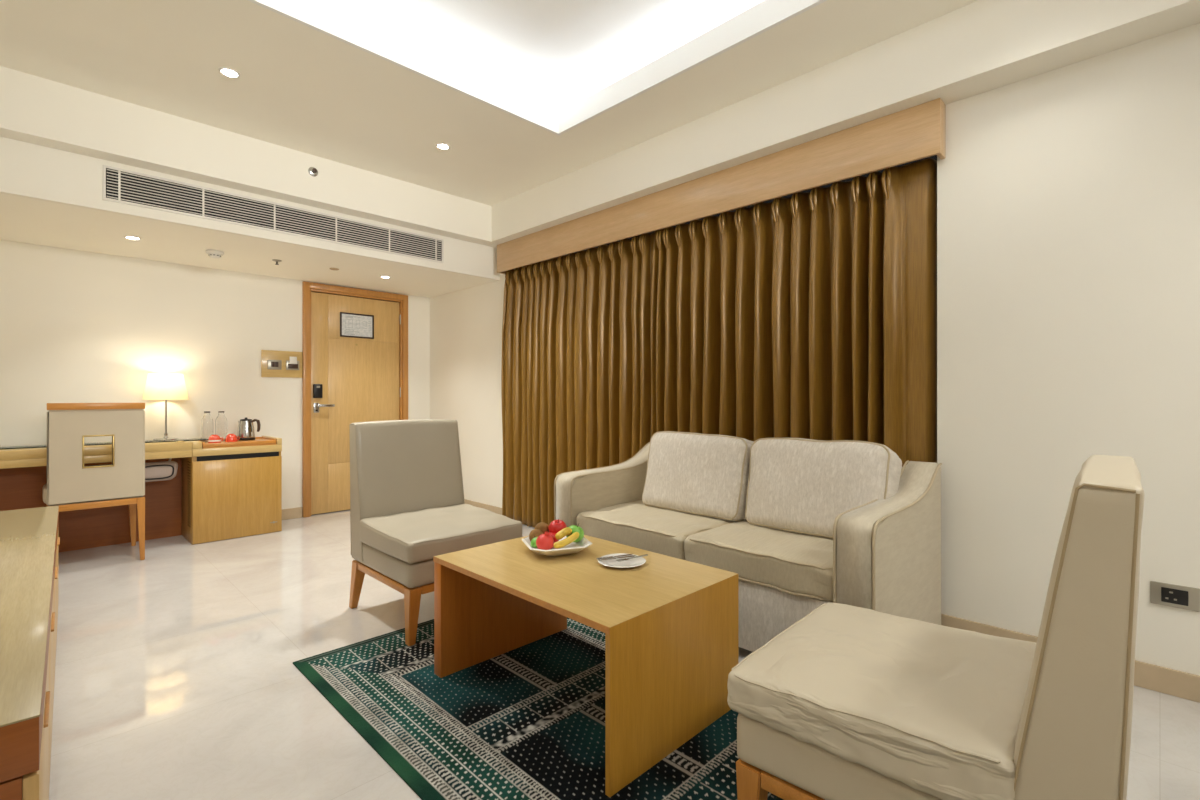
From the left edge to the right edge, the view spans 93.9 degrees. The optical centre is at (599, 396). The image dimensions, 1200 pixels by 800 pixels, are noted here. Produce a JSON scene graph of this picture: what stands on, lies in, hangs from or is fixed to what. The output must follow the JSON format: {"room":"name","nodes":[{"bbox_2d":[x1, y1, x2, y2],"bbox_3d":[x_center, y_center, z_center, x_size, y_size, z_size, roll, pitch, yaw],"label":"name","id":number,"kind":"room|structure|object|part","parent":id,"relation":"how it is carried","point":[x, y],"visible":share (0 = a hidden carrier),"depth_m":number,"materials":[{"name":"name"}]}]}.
{"room":"hotel room","nodes":[
{"label":"hotel room","id":0,"kind":"room"},
{"bbox_2d":[0,240,429,508],"bbox_3d":[-3.157,-0.500,4.777,3.630,3.200,0.120,0,0,-45],"label":"wall","id":1,"kind":"structure","parent":0,"point":[77,326],"depth_m":4.38,"materials":[{"name":"beige paint"}]},
{"bbox_2d":[261,350,301,377],"bbox_3d":[-2.830,-0.293,4.994,0.330,0.236,0.036,0,0,-45],"label":"board","id":2,"kind":"object","parent":1,"relation":"attached to","point":[288,364],"visible":1,"depth_m":4.99,"materials":[{"name":"brown wood"}]},
{"bbox_2d":[267,360,281,369],"bbox_3d":[-2.874,-0.285,4.946,0.012,0.085,0.110,0,0,45],"label":"switch plate","id":3,"kind":"object","parent":2,"relation":"attached to","point":[271,364],"depth_m":4.94,"materials":[{"name":"white plastic"}]},
{"bbox_2d":[286,357,298,369],"bbox_3d":[-2.767,-0.303,5.047,0.110,0.120,0.022,0,0,-45],"label":"switch plate","id":4,"kind":"object","parent":2,"relation":"attached to","point":[292,363],"depth_m":5.04,"materials":[{"name":"white plastic"}]},
{"bbox_2d":[282,507,301,519],"bbox_3d":[-3.068,1.052,4.772,3.510,0.095,0.012,0,0,-45],"label":"baseboard","id":5,"kind":"structure","parent":1,"relation":"attached to","point":[292,513],"depth_m":5.06,"materials":[{"name":"beige wood"}]},
{"bbox_2d":[302,281,407,516],"bbox_3d":[-2.366,0.022,5.480,1.007,2.155,0.108,0,0,-45],"label":"door","id":6,"kind":"structure","parent":1,"relation":"in","point":[346,381],"depth_m":5.36,"materials":[{"name":"brown wood"}]},
{"bbox_3d":[-2.642,0.100,5.216,0.050,0.090,0.012,0,0,-45],"label":"handle","id":7,"kind":"part","parent":6,"relation":"part of","materials":[{"name":"metal"}]},
{"bbox_3d":[-2.571,0.080,5.240,0.156,0.024,0.058,0,0,-45],"label":"lever","id":8,"kind":"part","parent":6,"relation":"part of","materials":[{"name":"metal"}]},
{"bbox_2d":[340,312,373,338],"bbox_3d":[-2.375,-0.697,5.479,0.326,0.236,0.015,0,0,-45],"label":"framed notice","id":9,"kind":"object","parent":6,"relation":"attached to","point":[353,325],"visible":1,"depth_m":5.48,"materials":[{"name":"paper"}]},
{"bbox_2d":[0,193,495,297],"bbox_3d":[-2.627,-1.085,4.331,3.510,0.040,1.260,0,0,-45],"label":"ceiling","id":10,"kind":"structure","parent":0,"point":[23,220],"depth_m":3.99,"materials":[{"name":"paint"}]},
{"bbox_2d":[124,236,140,239],"bbox_3d":[-3.120,-1.062,3.739,0.088,0.006,0.088,0,0,-45],"label":"recessed light","id":11,"kind":"object","parent":10,"relation":"in","point":[128,237],"visible":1,"depth_m":3.73,"materials":[{"name":"white ceramic"}]},
{"bbox_2d":[206,249,223,258],"bbox_3d":[-2.818,-1.041,4.098,0.112,0.048,0.112,0,0,-45],"label":"smoke detector","id":12,"kind":"object","parent":10,"relation":"attached to","point":[216,254],"visible":1,"depth_m":4.07,"materials":[{"name":"white plastic"}]},
{"bbox_2d":[272,259,281,264],"bbox_3d":[-2.517,-1.048,4.364,0.068,0.034,0.068,0,0,-45],"label":"sprinkler","id":13,"kind":"object","parent":10,"relation":"attached to","point":[274,260],"visible":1,"depth_m":4.36,"materials":[{"name":"silver metal"}]},
{"bbox_2d":[0,0,977,205],"bbox_3d":[0.530,-1.805,1.174,3.510,0.290,7.310,0,0,-45],"label":"ceiling","id":14,"kind":"structure","parent":0,"point":[300,87],"depth_m":2.94,"materials":[{"name":"paint"}]},
{"bbox_2d":[219,67,239,77],"bbox_3d":[-1.895,-1.657,2.864,0.092,0.006,0.092,0,0,-45],"label":"recessed light","id":15,"kind":"object","parent":14,"relation":"in","point":[225,71],"visible":1,"depth_m":2.86,"materials":[{"name":"white ceramic"}]},
{"bbox_2d":[436,143,449,149],"bbox_3d":[-1.039,-1.657,3.705,0.092,0.006,0.092,0,0,-45],"label":"recessed light","id":16,"kind":"object","parent":14,"relation":"in","point":[443,146],"visible":1,"depth_m":3.71,"materials":[{"name":"white ceramic"}]},
{"bbox_2d":[49,509,1199,799],"bbox_3d":[0.127,1.150,1.789,4.210,0.100,9.150,0,0,-45],"label":"floor","id":17,"kind":"structure","parent":0,"point":[177,678],"depth_m":2.14,"materials":[{"name":"beige tile"}]},
{"bbox_2d":[0,506,59,799],"bbox_3d":[-2.039,0.828,1.766,0.466,0.545,2.600,0,0,-44],"label":"credenza","id":18,"kind":"object","parent":17,"relation":"on","point":[29,538],"visible":1,"depth_m":1.34,"materials":[{"name":"brown wood"}]},
{"bbox_3d":[-1.212,0.853,1.208,0.020,0.384,0.644,0,0,-43],"label":"drawer","id":19,"kind":"part","parent":18,"relation":"part of","materials":[{"name":"brown wood"}]},
{"bbox_3d":[-1.202,0.677,1.218,0.007,0.006,0.180,0,0,-43],"label":"finger pull","id":20,"kind":"part","parent":18,"relation":"part of","materials":[{"name":"brown wood"}]},
{"bbox_3d":[-1.658,0.853,1.678,0.020,0.384,0.644,0,0,-43],"label":"drawer","id":21,"kind":"part","parent":18,"relation":"part of","materials":[{"name":"brown wood"}]},
{"bbox_3d":[-1.648,0.677,1.688,0.007,0.006,0.180,0,0,-44],"label":"finger pull","id":22,"kind":"part","parent":18,"relation":"part of","materials":[{"name":"brown wood"}]},
{"bbox_3d":[-2.104,0.853,2.148,0.020,0.384,0.644,0,0,-43],"label":"drawer","id":23,"kind":"part","parent":18,"relation":"part of","materials":[{"name":"brown wood"}]},
{"bbox_3d":[-2.094,0.677,2.158,0.007,0.006,0.180,0,0,-44],"label":"finger pull","id":24,"kind":"part","parent":18,"relation":"part of","materials":[{"name":"brown wood"}]},
{"bbox_3d":[-2.550,0.853,2.618,0.020,0.384,0.644,0,0,-43],"label":"drawer","id":25,"kind":"part","parent":18,"relation":"part of","materials":[{"name":"brown wood"}]},
{"bbox_2d":[42,403,144,559],"bbox_3d":[-3.445,0.569,3.809,0.491,1.062,0.571,0,0,-45],"label":"desk chair","id":26,"kind":"object","parent":17,"relation":"on","point":[71,485],"visible":0.96,"depth_m":3.62,"materials":[{"name":"beige fabric"}]},
{"bbox_3d":[-3.480,0.627,3.825,0.464,0.095,0.500,0,0,-45],"label":"seat","id":27,"kind":"part","parent":26,"relation":"part of","materials":[{"name":"beige fabric"}]},
{"bbox_3d":[-3.258,0.059,3.634,0.474,0.043,0.050,0,0,-45],"label":"rail","id":28,"kind":"part","parent":26,"relation":"part of","materials":[{"name":"orange wood"}]},
{"bbox_3d":[-3.257,0.379,3.634,0.474,0.593,0.045,0,0,-45],"label":"backrest","id":29,"kind":"part","parent":26,"relation":"part of","materials":[{"name":"beige fabric"}]},
{"bbox_3d":[-3.429,0.697,3.804,0.463,0.041,0.521,0,0,-45],"label":"seat rail","id":30,"kind":"part","parent":26,"relation":"part of","materials":[{"name":"orange wood"}]},
{"bbox_3d":[-3.256,0.350,3.635,0.156,0.210,0.056,0,0,-45],"label":"cutout frame","id":31,"kind":"part","parent":26,"relation":"part of","materials":[{"name":"gold metal"}]},
{"bbox_3d":[-3.457,0.909,4.137,0.045,0.382,0.040,0,0,-45],"label":"leg","id":32,"kind":"part","parent":26,"relation":"part of","materials":[{"name":"orange wood"}]},
{"bbox_3d":[-3.101,0.888,3.780,0.045,0.424,0.035,0,0,-45],"label":"leg","id":33,"kind":"part","parent":26,"relation":"part of","materials":[{"name":"orange wood"}]},
{"bbox_2d":[0,437,207,551],"bbox_3d":[-3.599,0.713,3.907,1.435,0.774,0.456,0,0,-45],"label":"writing desk","id":34,"kind":"object","parent":17,"relation":"on","point":[23,468],"visible":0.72,"depth_m":4.05,"materials":[{"name":"brown wood"}]},
{"bbox_2d":[0,450,191,468],"bbox_3d":[-3.648,0.420,3.858,1.297,0.050,0.456,0,0,-45],"label":"countertop","id":35,"kind":"structure","parent":34,"relation":"on","point":[4,464],"depth_m":3.78,"materials":[{"name":"brown wood"}]},
{"bbox_3d":[-3.648,0.365,3.858,1.297,0.060,0.456,0,0,-45],"label":"panel","id":36,"kind":"part","parent":34,"relation":"part of","materials":[{"name":"brown wood"}]},
{"bbox_3d":[-3.648,0.331,3.956,1.435,0.008,0.314,0,0,-45],"label":"glass","id":37,"kind":"part","parent":34,"relation":"part of","materials":[{"name":"glass"}]},
{"bbox_2d":[145,458,177,481],"bbox_3d":[-3.240,0.530,4.089,0.258,0.170,0.095,0,0,-45],"label":"case","id":38,"kind":"object","parent":34,"relation":"attached to","point":[166,470],"visible":0.64,"depth_m":4.08,"materials":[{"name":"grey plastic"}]},
{"bbox_2d":[142,373,188,439],"bbox_3d":[-3.335,0.073,4.302,0.284,0.506,0.284,0,0,-45],"label":"table lamp","id":39,"kind":"object","parent":34,"relation":"on","point":[159,386],"visible":1,"depth_m":4.21,"materials":[{"name":"fabric"}]},
{"bbox_3d":[-3.335,-0.079,4.302,0.284,0.203,0.284,0,0,-45],"label":"lamp shade","id":40,"kind":"part","parent":39,"relation":"part of","materials":[{"name":"beige fabric"}]},
{"bbox_2d":[182,436,281,543],"bbox_3d":[-2.974,0.718,4.529,0.601,0.764,0.460,0,0,-45],"label":"base cabinet","id":41,"kind":"object","parent":17,"relation":"on","point":[228,492],"visible":0.87,"depth_m":4.35,"materials":[{"name":"brown wood"}]},
{"bbox_2d":[188,461,189,526],"bbox_3d":[-3.117,0.735,4.249,0.003,0.491,0.108,0,0,-45],"label":"panel","id":42,"kind":"object","parent":41,"relation":"attached to","point":[188,461],"depth_m":4.25,"materials":[{"name":"brown wood"}]},
{"bbox_2d":[190,436,281,456],"bbox_3d":[-2.975,0.390,4.531,0.600,0.109,0.456,0,0,-45],"label":"countertop","id":43,"kind":"structure","parent":41,"relation":"on","point":[197,450],"depth_m":4.35,"materials":[{"name":"brown wood"}]},
{"bbox_2d":[201,437,275,448],"bbox_3d":[-2.942,0.364,4.517,0.494,0.046,0.372,0,0,-45],"label":"wooden tray","id":44,"kind":"object","parent":43,"relation":"on","point":[258,441],"visible":0.74,"depth_m":4.41,"materials":[{"name":"orange wood"}]},
{"bbox_2d":[201,411,212,441],"bbox_3d":[-3.125,0.234,4.455,0.082,0.238,0.082,0,0,-45],"label":"water bottle","id":45,"kind":"object","parent":44,"relation":"on","point":[206,421],"visible":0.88,"depth_m":4.42,"materials":[{"name":"clear glass"}]},
{"bbox_2d":[208,434,222,442],"bbox_3d":[-2.979,0.322,4.331,0.087,0.062,0.084,0,0,-9],"label":"ceramic cup","id":46,"kind":"object","parent":44,"relation":"on","point":[215,438],"visible":0.98,"depth_m":4.31,"materials":[{"name":"red ceramic"}]},
{"bbox_2d":[215,411,226,440],"bbox_3d":[-3.058,0.234,4.522,0.082,0.238,0.082,0,0,-45],"label":"water bottle","id":47,"kind":"object","parent":44,"relation":"on","point":[221,421],"visible":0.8,"depth_m":4.49,"materials":[{"name":"clear glass"}]},
{"bbox_2d":[225,434,239,441],"bbox_3d":[-2.917,0.322,4.435,0.086,0.062,0.082,0,0,-9],"label":"ceramic cup","id":48,"kind":"object","parent":44,"relation":"on","point":[230,437],"visible":1,"depth_m":4.41,"materials":[{"name":"red ceramic"}]},
{"bbox_2d":[237,418,260,440],"bbox_3d":[-2.886,0.261,4.602,0.170,0.185,0.132,0,0,-30],"label":"electric kettle","id":49,"kind":"object","parent":44,"relation":"on","point":[246,431],"visible":0.98,"depth_m":4.55,"materials":[{"name":"silver metal"}]},
{"bbox_3d":[-2.824,0.232,4.593,0.076,0.107,0.027,0,0,0],"label":"handle","id":50,"kind":"part","parent":49,"relation":"part of","materials":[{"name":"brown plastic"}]},
{"bbox_2d":[349,419,521,645],"bbox_3d":[-0.854,0.614,2.886,0.626,0.973,0.711,0,0,-45],"label":"lounge chair","id":51,"kind":"object","parent":17,"relation":"on","point":[408,508],"visible":0.92,"depth_m":2.87,"materials":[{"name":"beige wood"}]},
{"bbox_3d":[-1.255,0.973,2.910,0.057,0.255,0.109,0,0,-45],"label":"leg","id":52,"kind":"part","parent":51,"relation":"part of","materials":[{"name":"orange wood"}]},
{"bbox_3d":[-0.838,0.861,2.870,0.588,0.035,0.610,0,0,-45],"label":"seat rail","id":53,"kind":"part","parent":51,"relation":"part of","materials":[{"name":"orange wood"}]},
{"bbox_3d":[-0.830,0.786,2.862,0.596,0.117,0.600,0,0,-45],"label":"seat","id":54,"kind":"part","parent":51,"relation":"part of","materials":[{"name":"beige fabric"}]},
{"bbox_3d":[-1.033,0.482,3.065,0.600,0.711,0.194,0,0,-45],"label":"backrest","id":55,"kind":"part","parent":51,"relation":"part of","materials":[{"name":"beige fabric"}]},
{"bbox_3d":[-0.830,0.969,2.485,0.057,0.248,0.062,0,0,-45],"label":"leg","id":56,"kind":"part","parent":51,"relation":"part of","materials":[{"name":"orange wood"}]},
{"bbox_2d":[360,504,521,563],"bbox_3d":[-0.797,0.667,2.829,0.626,0.124,0.551,0,0,-45],"label":"seat cushion","id":57,"kind":"object","parent":51,"relation":"on","point":[415,534],"depth_m":2.70,"materials":[{"name":"beige fabric"}]},
{"bbox_2d":[293,617,783,799],"bbox_3d":[0.114,1.097,1.811,1.248,0.006,2.660,0,0,-45],"label":"area rug","id":58,"kind":"object","parent":17,"relation":"on","point":[526,722],"visible":0.48,"depth_m":1.89,"materials":[{"name":"green fabric"}]},
{"bbox_2d":[433,535,738,796],"bbox_3d":[-0.082,0.862,2.104,0.661,0.464,0.968,0,0,-45],"label":"coffee table","id":59,"kind":"object","parent":58,"relation":"on","point":[670,625],"visible":0.84,"depth_m":1.87,"materials":[{"name":"brown wood"}]},
{"bbox_3d":[-0.406,0.872,2.428,0.656,0.442,0.052,0,0,-45],"label":"panel","id":60,"kind":"part","parent":59,"relation":"part of","materials":[{"name":"orange wood"}]},
{"bbox_2d":[521,536,592,556],"bbox_3d":[-0.177,0.607,2.277,0.256,0.045,0.256,0,0,-20],"label":"dish","id":61,"kind":"object","parent":59,"relation":"on","point":[573,547],"visible":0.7,"depth_m":2.19,"materials":[{"name":"white ceramic"}]},
{"bbox_2d":[531,536,537,548],"bbox_3d":[-0.253,0.579,2.238,0.049,0.051,0.049,0,0,7],"label":"apple","id":62,"kind":"object","parent":61,"relation":"on","point":[533,541],"visible":0.58,"depth_m":2.22,"materials":[{"name":"green food"}]},
{"bbox_2d":[529,529,542,540],"bbox_3d":[-0.260,0.569,2.281,0.060,0.061,0.063,0,0,7],"label":"kiwi","id":63,"kind":"object","parent":61,"relation":"on","point":[536,532],"visible":0.53,"depth_m":2.26,"materials":[{"name":"brown food"}]},
{"bbox_2d":[535,522,548,533],"bbox_3d":[-0.241,0.551,2.329,0.059,0.060,0.071,0,0,30],"label":"kiwi","id":64,"kind":"object","parent":61,"relation":"on","point":[543,527],"visible":0.61,"depth_m":2.31,"materials":[{"name":"brown food"}]},
{"bbox_2d":[536,531,553,549],"bbox_3d":[-0.218,0.572,2.222,0.071,0.079,0.072,0,0,45],"label":"pomegranate","id":65,"kind":"object","parent":61,"relation":"in","point":[545,541],"visible":0.85,"depth_m":2.20,"materials":[{"name":"red food"}]},
{"bbox_2d":[550,532,558,542],"bbox_3d":[-0.198,0.579,2.272,0.061,0.057,0.060,0,0,-45],"label":"plum","id":66,"kind":"object","parent":61,"relation":"in","point":[552,534],"visible":0.3,"depth_m":2.25,"materials":[{"name":"red food"}]},
{"bbox_2d":[548,519,566,532],"bbox_3d":[-0.174,0.539,2.311,0.076,0.079,0.076,0,0,-29],"label":"apple","id":67,"kind":"object","parent":61,"relation":"in","point":[555,526],"visible":0.62,"depth_m":2.29,"materials":[{"name":"red food"}]},
{"bbox_2d":[555,527,571,539],"bbox_3d":[-0.145,0.549,2.252,0.079,0.044,0.032,0,0,-40],"label":"banana","id":68,"kind":"object","parent":61,"relation":"on","point":[566,531],"visible":1,"depth_m":2.24,"materials":[{"name":"yellow food"}]},
{"bbox_2d":[553,532,578,547],"bbox_3d":[-0.127,0.571,2.232,0.133,0.049,0.034,0,0,-41],"label":"banana","id":69,"kind":"object","parent":61,"relation":"on","point":[574,536],"visible":1,"depth_m":2.21,"materials":[{"name":"yellow food"}]},
{"bbox_2d":[566,524,583,542],"bbox_3d":[-0.103,0.558,2.302,0.076,0.077,0.076,0,0,7],"label":"apple","id":70,"kind":"object","parent":61,"relation":"on","point":[574,528],"visible":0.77,"depth_m":2.28,"materials":[{"name":"green food"}]},
{"bbox_2d":[598,553,645,567],"bbox_3d":[0.082,0.622,2.114,0.182,0.014,0.182,0,0,-45],"label":"plate","id":71,"kind":"object","parent":59,"relation":"on","point":[639,561],"visible":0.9,"depth_m":2.11,"materials":[{"name":"white ceramic"}]},
{"bbox_2d":[596,554,632,558],"bbox_3d":[0.060,0.611,2.147,0.157,0.005,0.015,0,0,-23],"label":"table knife","id":72,"kind":"object","parent":71,"relation":"on","point":[626,554],"visible":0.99,"depth_m":2.14,"materials":[{"name":"metal"}]},
{"bbox_2d":[598,555,636,560],"bbox_3d":[0.069,0.611,2.128,0.159,0.005,0.015,0,0,-22],"label":"table knife","id":73,"kind":"object","parent":71,"relation":"on","point":[632,555],"visible":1,"depth_m":2.12,"materials":[{"name":"metal"}]},
{"bbox_3d":[0.027,0.611,2.114,0.072,0.005,0.008,0,0,-22],"label":"handle","id":74,"kind":"part","parent":73,"relation":"part of","materials":[{"name":"metal"}]},
{"bbox_2d":[616,554,647,561],"bbox_3d":[0.124,0.608,2.117,0.147,0.004,0.020,0,0,-35],"label":"fork","id":75,"kind":"object","parent":71,"relation":"on","point":[625,559],"visible":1,"depth_m":2.11,"materials":[{"name":"metal"}]},
{"bbox_3d":[0.143,0.608,2.130,0.100,0.004,0.008,0,0,-35],"label":"handle","id":76,"kind":"part","parent":75,"relation":"part of","materials":[{"name":"metal"}]},
{"bbox_3d":[0.254,0.862,1.768,0.660,0.464,0.017,0,0,-45],"label":"panel","id":77,"kind":"part","parent":59,"relation":"part of","materials":[{"name":"orange wood"}]},
{"bbox_2d":[727,455,1144,799],"bbox_3d":[0.757,0.610,1.289,0.711,0.966,0.636,0,0,43],"label":"lounge chair","id":78,"kind":"object","parent":58,"relation":"on","point":[846,702],"visible":1,"depth_m":1.06,"materials":[{"name":"beige fabric"}]},
{"bbox_3d":[0.356,0.969,1.298,0.062,0.248,0.057,0,0,43],"label":"leg","id":79,"kind":"part","parent":78,"relation":"part of","materials":[{"name":"orange wood"}]},
{"bbox_3d":[0.741,0.861,1.304,0.610,0.035,0.588,0,0,43],"label":"seat rail","id":80,"kind":"part","parent":78,"relation":"part of","materials":[{"name":"orange wood"}]},
{"bbox_3d":[0.733,0.786,1.312,0.600,0.117,0.596,0,0,43],"label":"seat","id":81,"kind":"part","parent":78,"relation":"part of","materials":[{"name":"beige fabric"}]},
{"bbox_2d":[727,602,1035,799],"bbox_3d":[0.699,0.667,1.344,0.551,0.124,0.636,0,0,43],"label":"seat cushion","id":82,"kind":"object","parent":78,"relation":"on","point":[923,710],"depth_m":1.18,"materials":[{"name":"beige fabric"}]},
{"bbox_3d":[0.943,0.482,1.116,0.194,0.711,0.600,0,0,43],"label":"backrest","id":83,"kind":"part","parent":78,"relation":"part of","materials":[{"name":"beige fabric"}]},
{"bbox_2d":[554,431,941,651],"bbox_3d":[0.647,0.646,2.846,0.854,0.907,1.713,0,0,-45],"label":"sofa","id":84,"kind":"object","parent":17,"relation":"on","point":[803,525],"visible":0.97,"depth_m":2.49,"materials":[{"name":"beige fabric"}]},
{"bbox_3d":[0.092,0.677,3.400,0.846,0.755,0.118,0,0,-45],"label":"panel","id":85,"kind":"part","parent":84,"relation":"part of","materials":[{"name":"beige fabric"}]},
{"bbox_3d":[0.096,0.679,3.403,0.846,0.751,0.142,0,0,-45],"label":"armrest","id":86,"kind":"part","parent":84,"relation":"part of","materials":[{"name":"beige fabric"}]},
{"bbox_2d":[577,500,730,559],"bbox_3d":[0.336,0.695,3.026,0.645,0.155,0.719,0,0,-45],"label":"seat cushion","id":87,"kind":"object","parent":84,"relation":"on","point":[653,527],"depth_m":2.85,"materials":[{"name":"beige fabric"}]},
{"bbox_2d":[643,431,752,521],"bbox_3d":[0.544,0.424,3.092,0.652,0.448,0.230,0,-14,45],"label":"cushion","id":88,"kind":"object","parent":84,"relation":"on","point":[689,475],"depth_m":2.96,"materials":[{"name":"beige fabric"}]},
{"bbox_2d":[684,520,832,601],"bbox_3d":[0.838,0.694,2.524,0.646,0.156,0.689,0,0,-45],"label":"seat cushion","id":89,"kind":"object","parent":84,"relation":"on","point":[784,561],"depth_m":2.32,"materials":[{"name":"beige fabric"}]},
{"bbox_2d":[746,438,901,538],"bbox_3d":[1.016,0.422,2.617,0.672,0.450,0.231,0,-14,45],"label":"cushion","id":90,"kind":"object","parent":84,"relation":"on","point":[796,487],"depth_m":2.52,"materials":[{"name":"beige fabric"}]},
{"bbox_3d":[1.201,0.677,2.292,0.846,0.755,0.118,0,0,-45],"label":"panel","id":91,"kind":"part","parent":84,"relation":"part of","materials":[{"name":"beige fabric"}]},
{"bbox_3d":[1.204,0.679,2.295,0.846,0.751,0.142,0,0,-45],"label":"armrest","id":92,"kind":"part","parent":84,"relation":"part of","materials":[{"name":"beige fabric"}]},
{"bbox_2d":[430,23,1199,675],"bbox_3d":[1.404,-0.500,3.065,0.400,3.200,8.990,0,0,-45],"label":"wall","id":93,"kind":"structure","parent":0,"point":[1068,197],"depth_m":2.32,"materials":[{"name":"beige paint"}]},
{"bbox_2d":[0,66,498,247],"bbox_3d":[-2.104,-1.520,3.808,3.510,0.340,0.140,0,0,-45],"label":"ceiling beam","id":94,"kind":"structure","parent":93,"relation":"attached to","point":[36,110],"depth_m":3.44,"materials":[{"name":"paint"}]},
{"bbox_2d":[0,136,499,280],"bbox_3d":[-2.167,-1.218,3.871,3.510,0.305,0.040,0,0,-45],"label":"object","id":95,"kind":"structure","parent":93,"relation":"attached to","point":[27,170],"depth_m":3.28,"materials":[{"name":"paint"}]},
{"bbox_2d":[102,165,443,262],"bbox_3d":[-2.068,-1.220,3.935,2.138,0.198,0.010,0,0,-45],"label":"air vent","id":96,"kind":"object","parent":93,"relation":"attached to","point":[119,185],"visible":1,"depth_m":3.72,"materials":[{"name":"grey metal"}]},
{"bbox_3d":[-2.793,-1.221,3.210,0.051,0.161,0.005,0,0,-45],"label":"louvre panel","id":97,"kind":"part","parent":96,"relation":"part of","materials":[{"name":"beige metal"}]},
{"bbox_3d":[-2.630,-1.221,3.372,0.393,0.161,0.005,0,0,-45],"label":"louvre panel","id":98,"kind":"part","parent":96,"relation":"part of","materials":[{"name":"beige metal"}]},
{"bbox_3d":[-2.347,-1.221,3.655,0.392,0.161,0.005,0,0,-45],"label":"louvre panel","id":99,"kind":"part","parent":96,"relation":"part of","materials":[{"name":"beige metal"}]},
{"bbox_3d":[-2.064,-1.221,3.939,0.394,0.161,0.005,0,0,-45],"label":"louvre panel","id":100,"kind":"part","parent":96,"relation":"part of","materials":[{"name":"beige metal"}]},
{"bbox_3d":[-1.781,-1.221,4.222,0.390,0.161,0.005,0,0,-45],"label":"louvre panel","id":101,"kind":"part","parent":96,"relation":"part of","materials":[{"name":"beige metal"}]},
{"bbox_3d":[-1.500,-1.221,4.503,0.389,0.161,0.005,0,0,-45],"label":"louvre panel","id":102,"kind":"part","parent":96,"relation":"part of","materials":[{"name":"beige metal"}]},
{"bbox_3d":[-1.341,-1.221,4.662,0.045,0.161,0.005,0,0,-45],"label":"louvre panel","id":103,"kind":"part","parent":96,"relation":"part of","materials":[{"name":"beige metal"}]},
{"bbox_2d":[308,167,317,176],"bbox_3d":[-1.957,-1.545,3.830,0.064,0.064,0.036,0,0,-45],"label":"sprinkler","id":104,"kind":"object","parent":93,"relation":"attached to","point":[312,171],"visible":1,"depth_m":3.83,"materials":[{"name":"metal"}]},
{"bbox_2d":[497,98,945,273],"bbox_3d":[0.340,-1.226,3.780,0.091,0.248,3.465,0,0,-45],"label":"valance","id":105,"kind":"object","parent":93,"relation":"attached to","point":[917,132],"visible":0.97,"depth_m":3.16,"materials":[{"name":"brown wood"}]},
{"bbox_2d":[501,232,654,527],"bbox_3d":[-0.217,-0.024,4.432,0.165,2.223,1.712,0,0,-45],"label":"curtain","id":106,"kind":"object","parent":105,"relation":"hanging from","point":[576,364],"visible":0.87,"depth_m":4.38,"materials":[{"name":"gold fabric"}]},
{"bbox_2d":[650,158,936,466],"bbox_3d":[0.989,-0.024,3.237,0.185,2.223,1.679,0,0,-45],"label":"curtain","id":107,"kind":"object","parent":105,"relation":"hanging from","point":[812,315],"visible":0.66,"depth_m":3.04,"materials":[{"name":"gold fabric"}]},
{"bbox_2d":[534,155,936,263],"bbox_3d":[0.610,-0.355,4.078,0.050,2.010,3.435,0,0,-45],"label":"curtain rod","id":108,"kind":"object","parent":93,"relation":"in","point":[934,157],"depth_m":3.42,"materials":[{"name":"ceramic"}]},
{"bbox_2d":[464,499,1199,702],"bbox_3d":[1.262,1.052,2.915,0.012,0.095,8.738,0,0,-45],"label":"baseboard","id":109,"kind":"structure","parent":93,"relation":"attached to","point":[1181,684],"depth_m":2.11,"materials":[{"name":"beige wood"}]},
{"bbox_2d":[492,0,1199,243],"bbox_3d":[1.706,-1.505,2.349,0.185,0.310,7.310,0,0,-45],"label":"ceiling beam","id":110,"kind":"structure","parent":93,"relation":"attached to","point":[980,46],"depth_m":2.65,"materials":[{"name":"paint"}]},
{"bbox_2d":[1150,581,1199,611],"bbox_3d":[2.115,0.733,2.061,0.014,0.084,0.128,0,0,-45],"label":"power socket","id":111,"kind":"object","parent":93,"relation":"attached to","point":[1171,595],"visible":1,"depth_m":2.06,"materials":[{"name":"silver"}]}
]}

